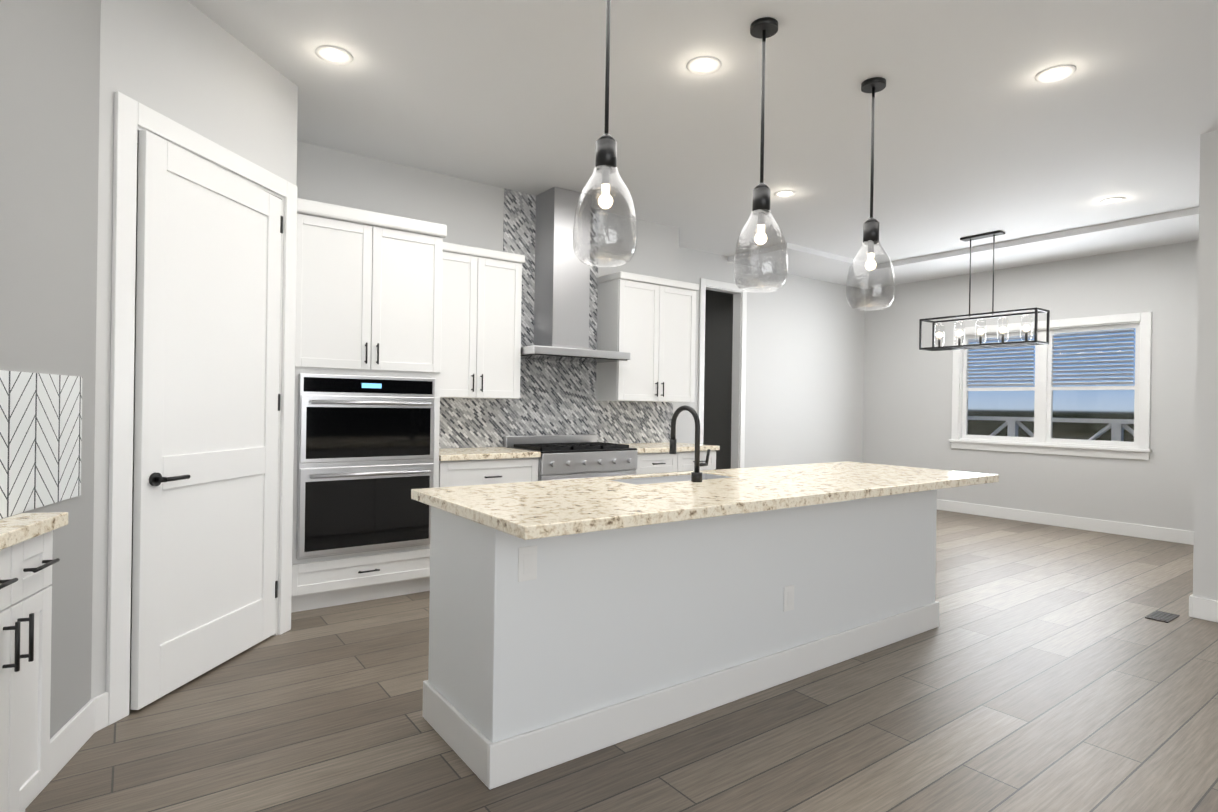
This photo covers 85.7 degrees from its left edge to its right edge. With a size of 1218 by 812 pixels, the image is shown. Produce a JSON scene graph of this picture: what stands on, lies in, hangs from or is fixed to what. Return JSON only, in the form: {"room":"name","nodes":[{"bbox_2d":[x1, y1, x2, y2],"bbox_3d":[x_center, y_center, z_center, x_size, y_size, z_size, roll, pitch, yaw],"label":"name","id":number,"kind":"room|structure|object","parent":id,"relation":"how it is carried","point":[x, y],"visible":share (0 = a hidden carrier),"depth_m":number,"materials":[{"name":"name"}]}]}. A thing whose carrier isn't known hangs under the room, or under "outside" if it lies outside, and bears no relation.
{"room":"kitchen","nodes":[
{"label":"kitchen","id":0,"kind":"room"},
{"bbox_2d":[0,0,137,738],"bbox_3d":[-1.356,-0.259,0.522,0.120,3.000,7.950,1,0,-18],"label":"wall","id":1,"kind":"structure","parent":0,"point":[49,98],"depth_m":2.20,"materials":[{"name":"grey paint"}]},
{"bbox_2d":[25,698,94,808],"bbox_3d":[-1.858,1.166,2.218,0.014,0.130,0.530,1,0,-18],"label":"baseboard","id":2,"kind":"structure","parent":1,"relation":"attached to","point":[72,736],"depth_m":2.28,"materials":[{"name":"white wood"}]},
{"bbox_2d":[91,0,297,698],"bbox_3d":[-1.894,-0.271,3.058,0.120,3.000,1.180,1,0,9],"label":"wall","id":3,"kind":"structure","parent":0,"point":[188,65],"depth_m":2.75,"materials":[{"name":"grey paint"}]},
{"bbox_2d":[92,692,108,731],"bbox_3d":[-1.936,1.165,2.496,0.014,0.130,0.060,1,0,9],"label":"baseboard","id":4,"kind":"structure","parent":3,"relation":"attached to","point":[101,711],"depth_m":2.50,"materials":[{"name":"white wood"}]},
{"bbox_2d":[106,91,296,724],"bbox_3d":[-1.885,0.009,3.079,0.138,2.440,1.105,1,0,9],"label":"door frame","id":5,"kind":"structure","parent":3,"relation":"attached to","point":[131,115],"depth_m":2.59,"materials":[{"name":"white wood"}]},
{"bbox_2d":[130,130,281,709],"bbox_3d":[-1.834,0.057,3.072,0.035,2.322,0.895,1,0,6],"label":"pantry door","id":6,"kind":"structure","parent":3,"relation":"in","point":[207,368],"depth_m":2.96,"materials":[{"name":"white wood"}]},
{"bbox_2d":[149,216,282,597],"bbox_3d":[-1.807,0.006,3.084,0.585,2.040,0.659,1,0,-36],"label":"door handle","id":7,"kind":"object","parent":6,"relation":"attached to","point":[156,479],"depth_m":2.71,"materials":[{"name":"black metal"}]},
{"bbox_2d":[296,141,678,448],"bbox_3d":[-1.654,-0.269,4.809,5.650,3.000,0.120,1,0,-36],"label":"wall","id":8,"kind":"structure","parent":0,"point":[469,213],"depth_m":5.00,"materials":[{"name":"grey paint"}]},
{"bbox_2d":[447,243,526,398],"bbox_3d":[-1.063,-0.611,4.952,0.735,1.100,0.324,1,0,-36],"label":"upper cabinet","id":9,"kind":"object","parent":8,"relation":"attached to","point":[485,286],"depth_m":4.86,"materials":[{"name":"white wood"}]},
{"bbox_2d":[531,187,594,350],"bbox_3d":[-0.388,-1.119,5.453,0.349,1.256,0.298,1,0,-36],"label":"range hood","id":10,"kind":"object","parent":8,"relation":"attached to","point":[560,282],"depth_m":5.33,"materials":[{"name":"silver metal"}]},
{"bbox_2d":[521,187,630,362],"bbox_3d":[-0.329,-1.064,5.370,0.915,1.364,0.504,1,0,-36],"label":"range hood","id":11,"kind":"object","parent":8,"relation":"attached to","point":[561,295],"depth_m":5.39,"materials":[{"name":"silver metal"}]},
{"bbox_2d":[595,271,698,402],"bbox_3d":[0.351,-0.591,5.982,0.895,1.100,0.324,1,0,-36],"label":"upper cabinet","id":12,"kind":"object","parent":8,"relation":"attached to","point":[645,326],"depth_m":5.80,"materials":[{"name":"white wood"}]},
{"bbox_2d":[25,510,1217,811],"bbox_3d":[1.586,1.333,2.833,13.000,0.100,12.000,1,0,-36],"label":"floor","id":13,"kind":"structure","parent":0,"point":[1045,668],"depth_m":2.60,"materials":[{"name":"brown wood"}]},
{"bbox_2d":[0,562,56,811],"bbox_3d":[-1.638,0.800,1.724,0.230,0.870,0.513,1,0,-36],"label":"base cabinet","id":14,"kind":"object","parent":13,"relation":"on","point":[25,695],"depth_m":1.86,"materials":[{"name":"white wood"}]},
{"bbox_2d":[0,370,81,685],"bbox_3d":[-1.404,0.116,0.861,0.970,0.423,2.969,1,0,-36],"label":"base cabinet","id":15,"kind":"object","parent":13,"relation":"on","point":[40,435],"depth_m":1.95,"materials":[{"name":"white tile"}]},
{"bbox_2d":[0,512,67,549],"bbox_3d":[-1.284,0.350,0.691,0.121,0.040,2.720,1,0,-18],"label":"countertop","id":16,"kind":"structure","parent":15,"relation":"on","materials":[{"name":"beige stone"}]},
{"bbox_2d":[291,198,446,612],"bbox_3d":[-1.658,0.011,4.325,0.920,2.440,0.649,1,0,-36],"label":"tall cabinet","id":17,"kind":"object","parent":13,"relation":"on","point":[419,344],"depth_m":4.06,"materials":[{"name":"white wood"}]},
{"bbox_2d":[443,451,542,486],"bbox_3d":[-0.991,0.791,4.831,0.762,0.900,0.633,1,0,-36],"label":"base cabinet","id":18,"kind":"object","parent":13,"relation":"on","point":[508,466],"depth_m":4.62,"materials":[{"name":"white wood"}]},
{"bbox_2d":[447,443,714,454],"bbox_3d":[-0.241,0.345,5.377,2.612,0.068,0.623,1,0,-36],"label":"countertop","id":19,"kind":"structure","parent":18,"relation":"on","point":[518,446],"depth_m":5.12,"materials":[{"name":"beige stone"}]},
{"bbox_2d":[503,434,637,480],"bbox_3d":[-0.301,0.751,5.297,0.895,1.000,0.692,1,0,-36],"label":"range","id":20,"kind":"object","parent":13,"relation":"on","point":[560,456],"depth_m":5.13,"materials":[{"name":"silver metal"}]},
{"bbox_2d":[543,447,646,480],"bbox_3d":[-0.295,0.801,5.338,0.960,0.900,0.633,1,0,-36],"label":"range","id":21,"kind":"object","parent":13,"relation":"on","point":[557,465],"depth_m":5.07,"materials":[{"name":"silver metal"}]},
{"bbox_2d":[423,489,938,788],"bbox_3d":[0.587,0.833,3.238,2.862,0.868,0.632,1,0,-36],"label":"kitchen island","id":22,"kind":"object","parent":13,"relation":"on","point":[570,619],"depth_m":2.56,"materials":[{"name":"white paint"}]},
{"bbox_2d":[411,461,998,540],"bbox_3d":[0.674,0.377,3.128,2.950,0.040,0.950,1,0,-36],"label":"island countertop","id":23,"kind":"structure","parent":22,"relation":"on","point":[534,510],"depth_m":2.60,"materials":[{"name":"beige stone"}]},
{"bbox_2d":[611,473,726,484],"bbox_3d":[0.319,0.475,3.205,0.670,0.233,0.250,1,0,-36],"label":"sink","id":24,"kind":"object","parent":23,"relation":"in","point":[674,476],"depth_m":3.29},
{"bbox_2d":[669,405,709,480],"bbox_3d":[0.387,0.174,3.140,0.108,0.356,0.213,1,0,-36],"label":"faucet","id":25,"kind":"object","parent":23,"relation":"on","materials":[{"name":"black metal"}]},
{"bbox_2d":[647,447,719,473],"bbox_3d":[0.422,0.811,5.859,0.933,0.900,0.633,1,0,-36],"label":"base cabinet","id":26,"kind":"object","parent":13,"relation":"on","point":[659,460],"depth_m":5.63,"materials":[{"name":"white wood"}]},
{"bbox_2d":[1145,611,1179,622],"bbox_3d":[3.432,1.305,4.071,0.240,0.008,0.110,1,0,-36],"label":"floor vent","id":27,"kind":"object","parent":13,"relation":"in","point":[1165,617],"visible":1,"depth_m":4.06,"materials":[{"name":"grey metal"}]},
{"bbox_2d":[187,0,1217,263],"bbox_3d":[1.633,-1.767,2.829,13.000,0.100,12.000,1,0,-36],"label":"ceiling","id":28,"kind":"structure","parent":0,"point":[979,128],"depth_m":3.76,"materials":[{"name":"white paint"}]},
{"bbox_2d":[315,46,352,64],"bbox_3d":[-1.379,-1.759,3.296,0.176,0.006,0.176,1,0,-36],"label":"recessed light","id":29,"kind":"object","parent":28,"relation":"in","point":[334,55],"visible":1,"depth_m":3.29,"materials":[{"name":"white plastic"}]},
{"bbox_2d":[573,0,636,266],"bbox_3d":[-0.008,-1.139,2.471,0.242,1.200,0.242,1,0,-36],"label":"pendant light","id":30,"kind":"object","parent":28,"relation":"hanging from","point":[606,156],"visible":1,"depth_m":2.46,"materials":[{"name":"clear glass"}]},
{"bbox_2d":[686,56,720,74],"bbox_3d":[0.482,-1.731,3.340,0.176,0.006,0.176,1,0,-36],"label":"recessed light","id":31,"kind":"object","parent":28,"relation":"in","point":[702,65],"visible":1,"depth_m":3.34,"materials":[{"name":"white plastic"}]},
{"bbox_2d":[733,17,787,292],"bbox_3d":[0.696,-1.129,2.983,0.242,1.200,0.242,1,0,-36],"label":"pendant light","id":32,"kind":"object","parent":28,"relation":"hanging from","point":[764,28],"visible":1,"depth_m":2.98,"materials":[{"name":"clear glass"}]},
{"bbox_2d":[774,190,795,197],"bbox_3d":[1.424,-1.719,5.324,0.176,0.006,0.176,1,0,-36],"label":"recessed light","id":33,"kind":"object","parent":28,"relation":"in","point":[785,193],"visible":0.96,"depth_m":5.31,"materials":[{"name":"white plastic"}]},
{"bbox_2d":[846,77,894,310],"bbox_3d":[1.399,-1.119,3.495,0.242,1.200,0.242,1,0,-36],"label":"pendant light","id":34,"kind":"object","parent":28,"relation":"hanging from","point":[874,85],"visible":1,"depth_m":3.49,"materials":[{"name":"clear glass"}]},
{"bbox_2d":[919,231,1049,350],"bbox_3d":[3.683,-1.135,6.493,0.280,1.107,1.100,1,0,-36],"label":"linear chandelier","id":35,"kind":"object","parent":28,"relation":"hanging from","point":[1003,343],"visible":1,"depth_m":6.45,"materials":[{"name":"black metal"}]},
{"bbox_2d":[1035,65,1075,82],"bbox_3d":[2.290,-1.704,3.370,0.176,0.006,0.176,1,0,-36],"label":"recessed light","id":36,"kind":"object","parent":28,"relation":"in","point":[1055,73],"visible":1,"depth_m":3.36,"materials":[{"name":"white plastic"}]},
{"bbox_2d":[1099,197,1125,203],"bbox_3d":[4.115,-1.679,5.366,0.176,0.006,0.176,1,0,-36],"label":"recessed light","id":37,"kind":"object","parent":28,"relation":"in","point":[1112,200],"visible":1,"depth_m":5.36,"materials":[{"name":"white plastic"}]},
{"bbox_2d":[703,290,732,469],"bbox_3d":[1.577,-0.225,8.552,0.120,3.000,1.050,1,0,-36],"label":"wall","id":38,"kind":"structure","parent":0,"point":[718,364],"depth_m":8.59,"materials":[{"name":"grey paint"}]},
{"bbox_2d":[676,247,864,467],"bbox_3d":[1.973,-0.219,8.117,4.110,3.000,0.120,1,0,-36],"label":"wall","id":39,"kind":"structure","parent":0,"point":[804,390],"depth_m":8.32,"materials":[{"name":"grey paint"}]},
{"bbox_2d":[698,278,746,468],"bbox_3d":[1.269,-0.076,7.595,0.750,2.695,0.138,1,0,-36],"label":"trim","id":40,"kind":"structure","parent":39,"relation":"attached to","point":[738,383],"depth_m":7.73,"materials":[{"name":"white wood"}]},
{"bbox_2d":[728,207,1198,288],"bbox_3d":[3.716,-1.660,6.703,2.750,0.059,4.190,1,0,-36],"label":"ceiling","id":41,"kind":"structure","parent":0,"point":[1174,227],"depth_m":7.07,"materials":[{"name":"white paint"}]},
{"bbox_2d":[863,240,1198,530],"bbox_3d":[4.854,-0.174,7.549,0.120,3.000,4.430,1,0,-36],"label":"wall","id":42,"kind":"structure","parent":0,"point":[907,415],"depth_m":7.34,"materials":[{"name":"grey paint"}]},
{"bbox_2d":[949,312,1151,459],"bbox_3d":[4.908,-0.211,7.434,0.170,1.495,2.010,1,0,-36],"label":"dining room window","id":43,"kind":"structure","parent":42,"relation":"in","point":[1042,441],"depth_m":7.32,"materials":[{"name":"white"}]},
{"bbox_2d":[937,499,1193,544],"bbox_3d":[4.778,1.260,7.511,0.015,0.130,4.190,1,0,-36],"label":"baseboard","id":44,"kind":"structure","parent":42,"relation":"attached to","point":[1120,528],"depth_m":7.12,"materials":[{"name":"white wood"}]},
{"bbox_2d":[968,416,1133,440],"bbox_3d":[5.475,1.040,7.948,0.100,1.790,5.700,1,0,-36],"label":"railing","id":45,"kind":"object","parent":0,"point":[1119,428],"depth_m":7.79,"materials":[{"name":"white wood"}]},
{"bbox_2d":[1193,130,1217,600],"bbox_3d":[4.881,-0.170,4.904,2.950,3.000,0.120,1,0,-36],"label":"wall","id":46,"kind":"structure","parent":0,"point":[1205,568],"depth_m":4.04,"materials":[{"name":"grey paint"}]},
{"bbox_2d":[1189,594,1217,621],"bbox_3d":[5.331,1.276,1.739,0.014,0.130,5.825,1,0,-36],"label":"baseboard","id":47,"kind":"structure","parent":46,"relation":"attached to","point":[1203,608],"depth_m":4.03,"materials":[{"name":"white wood"}]},
{"label":"outside","id":48,"kind":"structure","parent":0,"visible":0},
{"bbox_2d":[968,328,1135,441],"bbox_3d":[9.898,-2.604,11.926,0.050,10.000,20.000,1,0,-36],"label":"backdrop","id":49,"kind":"structure","parent":48,"point":[973,410],"depth_m":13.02,"materials":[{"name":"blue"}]}
]}

